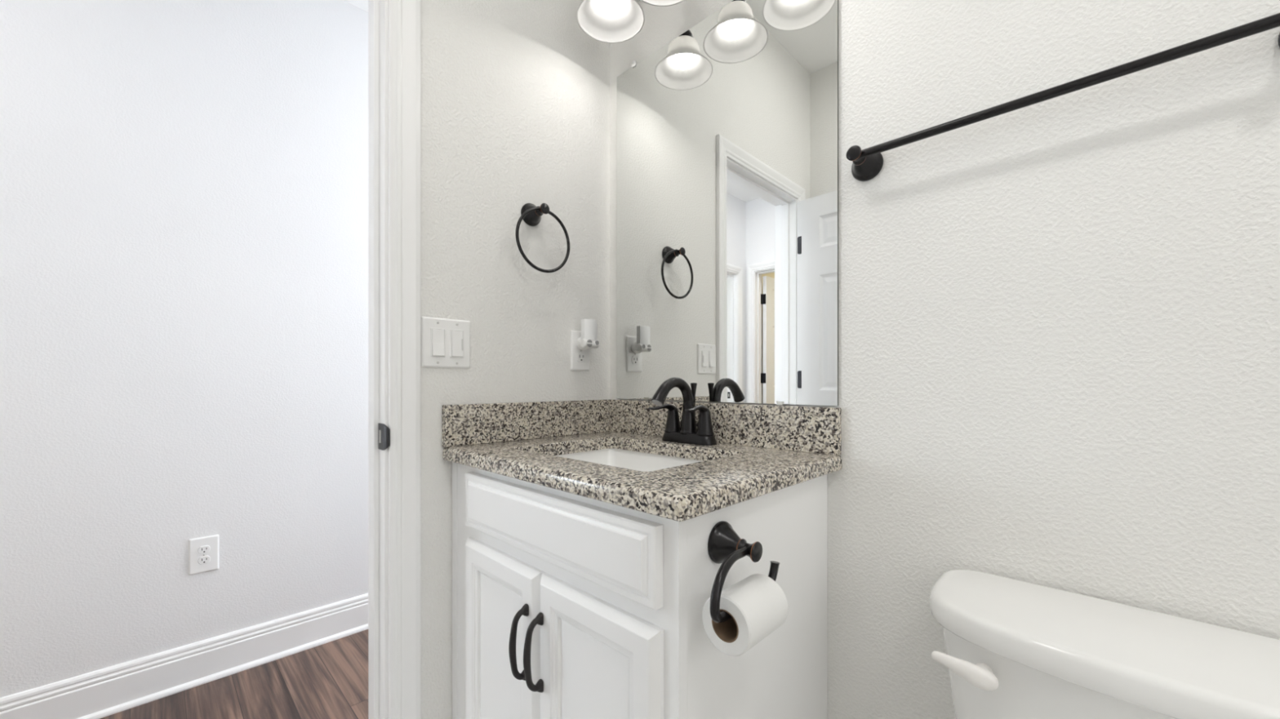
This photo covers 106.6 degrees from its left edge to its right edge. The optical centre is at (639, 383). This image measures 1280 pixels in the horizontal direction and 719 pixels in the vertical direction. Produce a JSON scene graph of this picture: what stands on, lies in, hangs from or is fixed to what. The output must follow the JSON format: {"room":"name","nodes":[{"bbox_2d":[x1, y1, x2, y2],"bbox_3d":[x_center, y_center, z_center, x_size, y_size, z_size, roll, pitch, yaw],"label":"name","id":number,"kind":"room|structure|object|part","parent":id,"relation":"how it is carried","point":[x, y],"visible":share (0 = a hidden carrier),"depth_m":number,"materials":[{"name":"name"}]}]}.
{"room":"bathroom","nodes":[
{"label":"bathroom","id":0,"kind":"room"},
{"bbox_2d":[0,0,368,697],"bbox_3d":[-1.229,-0.280,2.144,0.114,2.700,5.063,0,0,44],"label":"wall","id":1,"kind":"structure","parent":0,"point":[184,184],"depth_m":1.66,"materials":[{"name":"white paint"}]},
{"bbox_2d":[0,593,368,718],"bbox_3d":[-0.788,0.997,2.495,0.027,0.146,3.945,0,0,44],"label":"baseboard","id":2,"kind":"structure","parent":1,"relation":"attached to","point":[102,693],"depth_m":1.67,"materials":[{"name":"white wood"}]},
{"bbox_2d":[188,534,218,575],"bbox_3d":[-1.565,0.617,1.712,0.008,0.127,0.081,0,0,44],"label":"wall outlet","id":3,"kind":"object","parent":1,"relation":"attached to","point":[203,552],"visible":1,"depth_m":1.71,"materials":[{"name":"white plastic"}]},
{"bbox_2d":[198,555,210,564],"bbox_3d":[-1.564,0.635,1.711,0.003,0.026,0.033,0,0,44],"label":"receptacle","id":4,"kind":"object","parent":3,"relation":"attached to","point":[202,559],"depth_m":1.71,"materials":[{"name":"white plastic"}]},
{"bbox_2d":[198,545,210,554],"bbox_3d":[-1.564,0.598,1.711,0.003,0.026,0.033,0,0,44],"label":"receptacle","id":5,"kind":"object","parent":3,"relation":"attached to","point":[202,549],"depth_m":1.71,"materials":[{"name":"grey plastic"}]},
{"bbox_2d":[100,629,368,718],"bbox_3d":[-1.608,1.100,0.881,4.700,0.060,7.600,0,0,44],"label":"floor","id":6,"kind":"structure","parent":0,"point":[329,680],"depth_m":1.64,"materials":[{"name":"brown wood"}]},
{"bbox_2d":[343,0,368,12],"bbox_3d":[-1.269,-1.660,0.549,5.850,0.060,7.800,0,0,44],"label":"ceiling","id":7,"kind":"structure","parent":0,"point":[362,4],"depth_m":2.05,"materials":[{"name":"white paint"}]},
{"bbox_2d":[421,0,609,718],"bbox_3d":[-0.328,-0.280,1.343,0.114,2.700,4.949,0,0,44],"label":"wall","id":8,"kind":"structure","parent":0,"point":[515,95],"depth_m":1.23,"materials":[{"name":"white paint"}]},
{"bbox_2d":[368,0,421,718],"bbox_3d":[-0.810,0.039,0.850,0.150,2.062,0.762,0,0,44],"label":"trim","id":9,"kind":"structure","parent":8,"relation":"attached to","point":[394,26],"depth_m":1.05,"materials":[{"name":"white"}]},
{"bbox_3d":[-0.559,0.117,1.038,0.050,0.057,0.006,0,0,37],"label":"strike plate","id":10,"kind":"part","parent":9,"relation":"part of","materials":[{"name":"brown metal"}]},
{"bbox_2d":[421,316,470,368],"bbox_3d":[-0.453,-0.094,1.124,0.013,0.117,0.118,0,0,44],"label":"light switch","id":11,"kind":"object","parent":8,"relation":"attached to","point":[445,342],"visible":1,"depth_m":1.12,"materials":[{"name":"white plastic"}]},
{"bbox_3d":[-0.469,-0.094,1.108,0.002,0.068,0.034,0,0,44],"label":"switch frame","id":12,"kind":"part","parent":11,"relation":"part of","materials":[{"name":"white plastic"}]},
{"bbox_2d":[431,328,444,355],"bbox_3d":[-0.467,-0.094,1.105,0.008,0.061,0.028,0,0,44],"label":"rocker switch","id":13,"kind":"object","parent":11,"relation":"attached to","point":[437,335],"depth_m":1.10,"materials":[{"name":"white plastic"}]},
{"bbox_3d":[-0.438,-0.094,1.140,0.002,0.068,0.034,0,0,44],"label":"switch frame","id":14,"kind":"part","parent":11,"relation":"part of","materials":[{"name":"white plastic"}]},
{"bbox_2d":[451,330,463,356],"bbox_3d":[-0.436,-0.094,1.139,0.005,0.061,0.028,0,0,44],"label":"rocker switch","id":15,"kind":"object","parent":11,"relation":"attached to","point":[457,336],"depth_m":1.14,"materials":[{"name":"white plastic"}]},
{"bbox_2d":[515,203,569,272],"bbox_3d":[-0.266,-0.390,1.273,0.072,0.194,0.169,0,0,44],"label":"towel ring","id":16,"kind":"object","parent":8,"relation":"attached to","point":[531,214],"visible":1,"depth_m":1.27,"materials":[{"name":"brown metal"}]},
{"bbox_3d":[-0.271,-0.456,1.268,0.072,0.061,0.061,0,0,44],"label":"post","id":17,"kind":"part","parent":16,"relation":"part of","materials":[{"name":"brown metal"}]},
{"bbox_2d":[570,330,589,371],"bbox_3d":[-0.175,-0.096,1.411,0.008,0.118,0.071,0,0,44],"label":"wall outlet","id":18,"kind":"object","parent":8,"relation":"attached to","point":[580,359],"visible":0.74,"depth_m":1.40,"materials":[{"name":"white plastic"}]},
{"bbox_2d":[576,352,586,362],"bbox_3d":[-0.174,-0.076,1.410,0.003,0.027,0.034,0,0,44],"label":"receptacle","id":19,"kind":"object","parent":18,"relation":"attached to","point":[580,357],"depth_m":1.41,"materials":[{"name":"grey plastic"}]},
{"bbox_2d":[576,319,599,350],"bbox_3d":[-0.153,-0.141,1.390,0.053,0.086,0.052,0,0,44],"label":"night light","id":20,"kind":"object","parent":18,"relation":"attached to","point":[588,340],"visible":1,"depth_m":1.37,"materials":[{"name":"white plastic"}]},
{"bbox_3d":[-0.145,-0.153,1.382,0.023,0.061,0.047,0,0,44],"label":"lamp shade","id":21,"kind":"part","parent":20,"relation":"part of","materials":[{"name":"white plastic"}]},
{"bbox_2d":[609,0,1279,718],"bbox_3d":[0.857,-0.280,0.650,2.550,2.700,0.114,0,0,44],"label":"wall","id":22,"kind":"structure","parent":0,"point":[1059,317],"depth_m":0.77,"materials":[{"name":"white paint"}]},
{"bbox_2d":[576,0,684,43],"bbox_3d":[0.081,-1.099,1.154,0.557,0.271,0.247,0,0,44],"label":"vanity light","id":23,"kind":"object","parent":22,"relation":"attached to","point":[609,21],"visible":1,"depth_m":1.30,"materials":[{"name":"white glass"}]},
{"bbox_3d":[-0.077,-1.010,1.262,0.180,0.093,0.180,0,0,44],"label":"lamp shade","id":24,"kind":"part","parent":23,"relation":"part of","materials":[{"name":"white glass"}]},
{"bbox_3d":[-0.077,-1.031,1.262,0.055,0.090,0.055,0,0,44],"label":"light bulb","id":25,"kind":"part","parent":23,"relation":"part of","materials":[{"name":"white glass"}]},
{"bbox_3d":[0.057,-1.010,1.131,0.180,0.093,0.180,0,0,44],"label":"lamp shade","id":26,"kind":"part","parent":23,"relation":"part of","materials":[{"name":"white glass"}]},
{"bbox_2d":[609,400,841,455],"bbox_3d":[0.163,0.100,1.232,0.700,0.098,0.020,0,0,44],"label":"backsplash","id":27,"kind":"structure","parent":22,"relation":"attached to","point":[811,429],"depth_m":1.11,"materials":[{"name":"stone"}]},
{"bbox_2d":[617,0,838,405],"bbox_3d":[0.171,-0.454,1.233,0.676,1.009,0.008,0,0,44],"label":"wall mirror","id":28,"kind":"object","parent":22,"relation":"attached to","point":[727,132],"visible":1,"depth_m":1.17,"materials":[{"name":"clear glass"}]},
{"bbox_2d":[845,13,1279,181],"bbox_3d":[0.620,-0.437,0.746,0.591,0.061,0.078,0,0,44],"label":"towel bar","id":29,"kind":"object","parent":22,"relation":"attached to","point":[868,162],"visible":1,"depth_m":0.71,"materials":[{"name":"black metal"}]},
{"bbox_3d":[0.334,1.100,0.086,2.710,0.060,1.644,0,0,44],"label":"floor","id":30,"kind":"structure","parent":0,"visible":0},
{"bbox_2d":[452,462,827,718],"bbox_3d":[-0.040,0.625,1.053,0.699,0.889,0.561,0,0,44],"label":"vanity cabinet","id":31,"kind":"object","parent":30,"relation":"on","point":[566,605],"visible":0.92,"depth_m":0.82,"materials":[{"name":"white wood"}]},
{"bbox_3d":[-0.284,0.645,0.964,0.286,0.600,0.018,0,0,44],"label":"cabinet door","id":32,"kind":"part","parent":31,"relation":"part of","materials":[{"name":"white wood"}]},
{"bbox_3d":[-0.220,0.475,0.862,0.013,0.140,0.037,0,0,44],"label":"pull handle","id":33,"kind":"part","parent":31,"relation":"part of","materials":[{"name":"black metal"}]},
{"bbox_3d":[-0.186,0.475,0.829,0.013,0.140,0.037,0,0,44],"label":"pull handle","id":34,"kind":"part","parent":31,"relation":"part of","materials":[{"name":"black metal"}]},
{"bbox_3d":[-0.178,0.256,0.858,0.568,0.115,0.022,0,0,44],"label":"drawer","id":35,"kind":"part","parent":31,"relation":"part of","materials":[{"name":"white wood"}]},
{"bbox_3d":[-0.181,0.576,0.889,0.672,0.789,0.018,0,0,44],"label":"frame","id":36,"kind":"part","parent":31,"relation":"part of","materials":[{"name":"white wood"}]},
{"bbox_3d":[-0.076,0.645,0.760,0.288,0.600,0.018,0,0,44],"label":"cabinet door","id":37,"kind":"part","parent":31,"relation":"part of","materials":[{"name":"white wood"}]},
{"bbox_2d":[442,431,841,521],"bbox_3d":[-0.022,0.165,1.057,0.724,0.031,0.529,0,0,44],"label":"countertop","id":38,"kind":"structure","parent":31,"relation":"on","point":[727,475],"depth_m":0.85,"materials":[{"name":"stone"}]},
{"bbox_2d":[442,399,613,447],"bbox_3d":[-0.273,0.100,1.302,0.020,0.098,0.530,0,0,44],"label":"side splash","id":39,"kind":"object","parent":38,"relation":"on","point":[463,424],"visible":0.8,"depth_m":1.25,"materials":[{"name":"stone"}]},
{"bbox_2d":[555,448,702,471],"bbox_3d":[-0.033,0.254,1.059,0.480,0.147,0.364,0,0,44],"label":"sink","id":40,"kind":"object","parent":38,"relation":"in","point":[628,460],"visible":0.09,"depth_m":1.25,"materials":[{"name":"white ceramic"}]},
{"bbox_2d":[648,377,716,445],"bbox_3d":[0.087,0.067,1.163,0.156,0.163,0.160,0,0,44],"label":"faucet","id":41,"kind":"object","parent":38,"relation":"on","point":[687,433],"visible":1,"depth_m":1.18,"materials":[{"name":"black metal"}]},
{"bbox_3d":[0.065,0.089,1.213,0.045,0.072,0.104,0,0,44],"label":"handle","id":42,"kind":"part","parent":41,"relation":"part of","materials":[{"name":"brown metal"}]},
{"bbox_3d":[0.085,0.056,1.160,0.047,0.139,0.154,0,0,44],"label":"spout","id":43,"kind":"part","parent":41,"relation":"part of","materials":[{"name":"brown metal"}]},
{"bbox_3d":[0.122,0.136,1.198,0.156,0.026,0.051,0,0,44],"label":"plate","id":44,"kind":"part","parent":41,"relation":"part of","materials":[{"name":"brown metal"}]},
{"bbox_3d":[0.137,0.064,1.213,0.017,0.130,0.017,0,0,44],"label":"lift rod","id":45,"kind":"part","parent":41,"relation":"part of","materials":[{"name":"brown metal"}]},
{"bbox_3d":[0.138,0.089,1.142,0.045,0.072,0.104,0,0,44],"label":"handle","id":46,"kind":"part","parent":41,"relation":"part of","materials":[{"name":"brown metal"}]},
{"bbox_2d":[707,520,779,622],"bbox_3d":[0.127,0.257,0.673,0.071,0.098,0.165,0,0,44],"label":"paper holder","id":47,"kind":"object","parent":31,"relation":"attached to","point":[726,547],"visible":0.86,"depth_m":0.68,"materials":[{"name":"brown metal"}]},
{"bbox_3d":[0.143,0.238,0.694,0.066,0.062,0.062,0,0,44],"label":"post","id":48,"kind":"part","parent":47,"relation":"part of","materials":[{"name":"brown metal"}]},
{"bbox_2d":[702,573,788,656],"bbox_3d":[0.144,0.312,0.650,0.075,0.075,0.101,0,0,44],"label":"toilet paper roll","id":49,"kind":"object","parent":47,"relation":"hanging from","point":[757,605],"visible":0.93,"depth_m":0.62,"materials":[{"name":"white paper"}]},
{"bbox_2d":[929,568,1279,718],"bbox_3d":[0.480,0.696,0.414,0.514,0.748,0.733,0,0,44],"label":"toilet","id":50,"kind":"object","parent":30,"relation":"on","point":[1015,649],"visible":1,"depth_m":0.60,"materials":[{"name":"white ceramic"}]},
{"bbox_3d":[0.449,0.396,0.659,0.076,0.034,0.034,0,0,44],"label":"flush lever","id":51,"kind":"part","parent":50,"relation":"part of","materials":[{"name":"white plastic"}]},
{"bbox_3d":[0.659,0.524,0.597,0.488,0.322,0.202,0,0,44],"label":"tank","id":52,"kind":"part","parent":50,"relation":"part of","materials":[{"name":"white ceramic"}]}
]}

